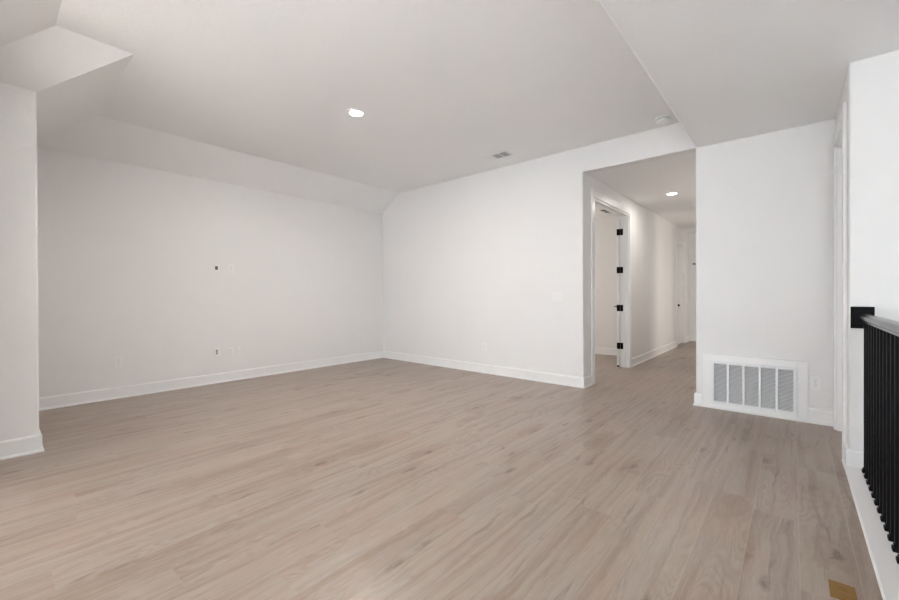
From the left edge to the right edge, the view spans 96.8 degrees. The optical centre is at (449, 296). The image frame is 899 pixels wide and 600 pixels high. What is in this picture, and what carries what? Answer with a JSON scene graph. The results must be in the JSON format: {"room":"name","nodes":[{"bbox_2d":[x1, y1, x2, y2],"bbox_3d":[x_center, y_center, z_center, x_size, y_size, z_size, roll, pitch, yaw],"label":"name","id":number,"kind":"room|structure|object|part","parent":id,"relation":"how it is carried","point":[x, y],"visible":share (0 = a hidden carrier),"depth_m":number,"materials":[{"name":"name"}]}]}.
{"room":"empty upstairs loft","nodes":[
{"label":"empty upstairs loft","id":0,"kind":"room"},
{"bbox_2d":[0,82,38,440],"bbox_3d":[-5.416,-0.180,1.738,1.609,2.785,4.960,0,0,41],"label":"wall","id":1,"kind":"structure","parent":0,"point":[19,339],"depth_m":3.01,"materials":[{"name":"paint"}]},
{"bbox_2d":[37,147,382,397],"bbox_3d":[-2.892,-0.513,5.997,0.130,3.400,4.990,0,0,41],"label":"wall","id":2,"kind":"structure","parent":0,"point":[127,254],"depth_m":5.25,"materials":[{"name":"paint"}]},
{"bbox_2d":[114,356,122,366],"bbox_3d":[-3.908,0.766,4.711,0.009,0.122,0.076,0,0,41],"label":"electrical outlet","id":3,"kind":"object","parent":2,"relation":"attached to","point":[118,361],"visible":1,"depth_m":4.71,"materials":[{"name":"white plastic"}]},
{"bbox_2d":[0,351,382,460],"bbox_3d":[-3.046,1.123,5.229,1.986,0.135,5.832,0,0,16],"label":"baseboard","id":4,"kind":"structure","parent":2,"relation":"attached to","point":[12,448],"depth_m":4.92,"materials":[{"name":"paint"}]},
{"bbox_2d":[213,263,218,271],"bbox_3d":[-3.219,-0.400,5.510,0.009,0.122,0.076,0,0,41],"label":"cable plate","id":5,"kind":"object","parent":2,"relation":"attached to","point":[215,266],"visible":1,"depth_m":5.50,"materials":[{"name":"white plastic"}]},
{"bbox_2d":[214,347,219,356],"bbox_3d":[-3.216,0.761,5.513,0.009,0.122,0.076,0,0,41],"label":"cable plate","id":6,"kind":"object","parent":2,"relation":"attached to","point":[216,350],"visible":1,"depth_m":5.51,"materials":[{"name":"white plastic"}]},
{"bbox_2d":[228,265,233,272],"bbox_3d":[-3.095,-0.396,5.654,0.009,0.122,0.076,0,0,41],"label":"electrical outlet","id":7,"kind":"object","parent":2,"relation":"attached to","point":[230,267],"visible":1,"depth_m":5.65,"materials":[{"name":"white plastic"}]},
{"bbox_2d":[0,341,882,599],"bbox_3d":[0.934,1.201,4.221,8.500,0.040,17.000,0,0,41],"label":"floor","id":8,"kind":"structure","parent":0,"point":[380,478],"depth_m":2.40,"materials":[{"name":"brown wood"}]},
{"bbox_2d":[828,579,857,599],"bbox_3d":[1.582,1.185,1.604,0.080,0.006,0.124,0,0,41],"label":"floor outlet","id":9,"kind":"object","parent":8,"relation":"on","point":[838,590],"visible":1,"depth_m":1.60,"materials":[{"name":"gold metal"}]},
{"bbox_2d":[0,0,898,213],"bbox_3d":[-1.409,-1.893,1.499,7.991,0.615,9.650,0,0,41],"label":"ceiling","id":10,"kind":"structure","parent":0,"point":[254,94],"depth_m":3.32,"materials":[{"name":"paint"}]},
{"bbox_2d":[347,109,364,116],"bbox_3d":[-0.975,-1.914,4.163,0.188,0.012,0.188,0,0,41],"label":"recessed light","id":11,"kind":"object","parent":10,"relation":"in","point":[351,112],"visible":1,"depth_m":4.15,"materials":[{"name":"paint"}]},
{"bbox_2d":[483,151,512,160],"bbox_3d":[0.660,-1.927,5.456,0.370,0.007,0.200,0,0,41],"label":"ceiling vent","id":12,"kind":"object","parent":10,"relation":"in","point":[502,154],"visible":1,"depth_m":5.44,"materials":[{"name":"white metal"}]},
{"bbox_2d":[655,115,670,124],"bbox_3d":[2.305,-1.902,4.304,0.156,0.060,0.156,0,0,41],"label":"smoke detector","id":13,"kind":"object","parent":10,"relation":"attached to","point":[663,119],"visible":1,"depth_m":4.26,"materials":[{"name":"white plastic"}]},
{"bbox_2d":[595,215,619,348],"bbox_3d":[1.431,-0.252,7.618,3.417,2.835,3.110,0,0,41],"label":"wall","id":14,"kind":"structure","parent":0,"point":[605,226],"depth_m":8.03,"materials":[{"name":"paint"}]},
{"bbox_2d":[595,336,695,366],"bbox_3d":[4.312,1.082,9.346,5.239,0.135,3.628,0,0,-28],"label":"baseboard","id":15,"kind":"structure","parent":14,"relation":"attached to","point":[646,356],"depth_m":7.97,"materials":[{"name":"paint"}]},
{"bbox_2d":[382,119,835,410],"bbox_3d":[1.702,-0.526,5.243,8.071,3.400,0.130,0,0,41],"label":"wall","id":16,"kind":"structure","parent":0,"point":[470,261],"depth_m":5.20,"materials":[{"name":"paint"}]},
{"bbox_2d":[383,351,592,388],"bbox_3d":[0.303,1.107,6.527,4.014,0.135,0.281,0,0,41],"label":"baseboard","id":17,"kind":"structure","parent":16,"relation":"attached to","point":[566,380],"depth_m":5.98,"materials":[{"name":"paint"}]},
{"bbox_2d":[710,361,796,414],"bbox_3d":[3.026,0.896,4.005,0.697,0.444,0.028,0,0,41],"label":"air vent","id":18,"kind":"object","parent":16,"relation":"in","point":[760,387],"visible":1,"depth_m":3.98,"materials":[{"name":"white metal"}]},
{"bbox_3d":[2.832,0.896,4.171,0.112,0.390,0.010,0,0,41],"label":"louver panel","id":19,"kind":"part","parent":18,"relation":"part of","materials":[{"name":"white metal"}]},
{"bbox_3d":[2.930,0.896,4.086,0.112,0.390,0.010,0,0,41],"label":"louver panel","id":20,"kind":"part","parent":18,"relation":"part of","materials":[{"name":"white metal"}]},
{"bbox_3d":[3.029,0.896,4.000,0.112,0.390,0.010,0,0,41],"label":"louver panel","id":21,"kind":"part","parent":18,"relation":"part of","materials":[{"name":"white metal"}]},
{"bbox_3d":[3.128,0.896,3.915,0.112,0.390,0.010,0,0,41],"label":"louver panel","id":22,"kind":"part","parent":18,"relation":"part of","materials":[{"name":"white metal"}]},
{"bbox_3d":[3.227,0.896,3.830,0.112,0.390,0.010,0,0,41],"label":"louver panel","id":23,"kind":"part","parent":18,"relation":"part of","materials":[{"name":"white metal"}]},
{"bbox_2d":[702,353,807,422],"bbox_3d":[3.030,0.890,4.002,0.847,0.568,0.030,0,0,41],"label":"trim","id":24,"kind":"structure","parent":16,"relation":"attached to","point":[802,366],"depth_m":3.92,"materials":[{"name":"paint"}]},
{"bbox_2d":[693,392,832,426],"bbox_3d":[4.286,1.097,5.383,1.118,0.135,3.751,0,0,41],"label":"baseboard","id":25,"kind":"structure","parent":16,"relation":"attached to","point":[815,416],"depth_m":3.69,"materials":[{"name":"paint"}]},
{"bbox_2d":[809,375,821,390],"bbox_3d":[3.396,0.797,3.700,0.085,0.132,0.009,0,0,41],"label":"electrical outlet","id":26,"kind":"object","parent":16,"relation":"attached to","point":[815,382],"visible":1,"depth_m":3.70,"materials":[{"name":"white plastic"}]},
{"bbox_2d":[587,174,688,375],"bbox_3d":[4.006,-0.262,7.887,0.130,2.835,6.880,0,0,41],"label":"wall","id":27,"kind":"structure","parent":0,"point":[654,237],"depth_m":7.51,"materials":[{"name":"paint"}]},
{"bbox_2d":[591,189,631,383],"bbox_3d":[2.571,-0.143,6.282,0.384,2.620,2.326,0,0,34],"label":"door frame","id":28,"kind":"structure","parent":27,"relation":"in","point":[624,222],"depth_m":6.57,"materials":[{"name":"paint"}]},
{"bbox_2d":[676,238,685,345],"bbox_3d":[5.506,-0.108,9.592,0.176,2.505,1.030,0,0,41],"label":"door","id":29,"kind":"structure","parent":27,"relation":"in","point":[680,249],"depth_m":9.71,"materials":[{"name":"paint"}]},
{"bbox_2d":[588,152,695,232],"bbox_3d":[3.967,-1.679,7.891,6.900,0.100,6.850,0,0,41],"label":"ceiling","id":30,"kind":"structure","parent":0,"point":[646,184],"depth_m":5.79,"materials":[{"name":"paint"}]},
{"bbox_2d":[599,209,612,214],"bbox_3d":[3.015,-1.621,7.584,0.180,0.007,0.550,0,0,41],"label":"ceiling vent","id":31,"kind":"object","parent":30,"relation":"in","point":[601,210],"visible":0.52,"depth_m":7.58,"materials":[{"name":"white metal"}]},
{"bbox_2d":[665,192,678,194],"bbox_3d":[3.491,-1.615,6.259,0.188,0.012,0.188,0,0,41],"label":"recessed light","id":32,"kind":"object","parent":30,"relation":"in","point":[670,193],"visible":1,"depth_m":6.22,"materials":[{"name":"paint"}]},
{"bbox_2d":[689,233,695,335],"bbox_3d":[6.732,-0.279,9.992,1.250,2.835,0.130,0,0,41],"label":"door","id":33,"kind":"structure","parent":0,"point":[692,236],"depth_m":10.30,"materials":[{"name":"paint"}]},
{"bbox_2d":[836,50,898,450],"bbox_3d":[3.738,1.159,2.658,1.611,5.635,1.144,0,0,41],"label":"wall","id":34,"kind":"structure","parent":0,"point":[870,91],"depth_m":2.68,"materials":[{"name":"paint"}]},
{"bbox_2d":[833,102,846,457],"bbox_3d":[3.199,-0.113,3.189,0.139,2.580,0.940,0,0,41],"label":"door frame","id":35,"kind":"structure","parent":34,"relation":"in","point":[840,150],"depth_m":3.48,"materials":[{"name":"paint"}]},
{"bbox_2d":[842,442,863,468],"bbox_3d":[2.847,1.112,2.755,0.186,0.135,0.180,0,0,41],"label":"baseboard","id":36,"kind":"structure","parent":34,"relation":"attached to","point":[853,458],"depth_m":2.73,"materials":[{"name":"paint"}]},
{"bbox_2d":[844,466,898,599],"bbox_3d":[0.086,1.343,-0.478,0.225,0.316,8.375,0,0,41],"label":"trim","id":37,"kind":"structure","parent":34,"relation":"attached to","point":[886,568],"depth_m":1.94,"materials":[{"name":"paint"}]},
{"bbox_2d":[850,307,898,563],"bbox_3d":[1.897,0.584,1.653,0.121,1.175,2.776,0,0,41],"label":"stair railing","id":38,"kind":"object","parent":37,"relation":"on","point":[881,335],"visible":1,"depth_m":2.14,"materials":[{"name":"black metal"}]},
{"bbox_3d":[1.927,0.144,1.680,0.064,0.054,2.661,0,0,41],"label":"handrail","id":39,"kind":"part","parent":38,"relation":"part of","materials":[{"name":"black paint"}]}
]}

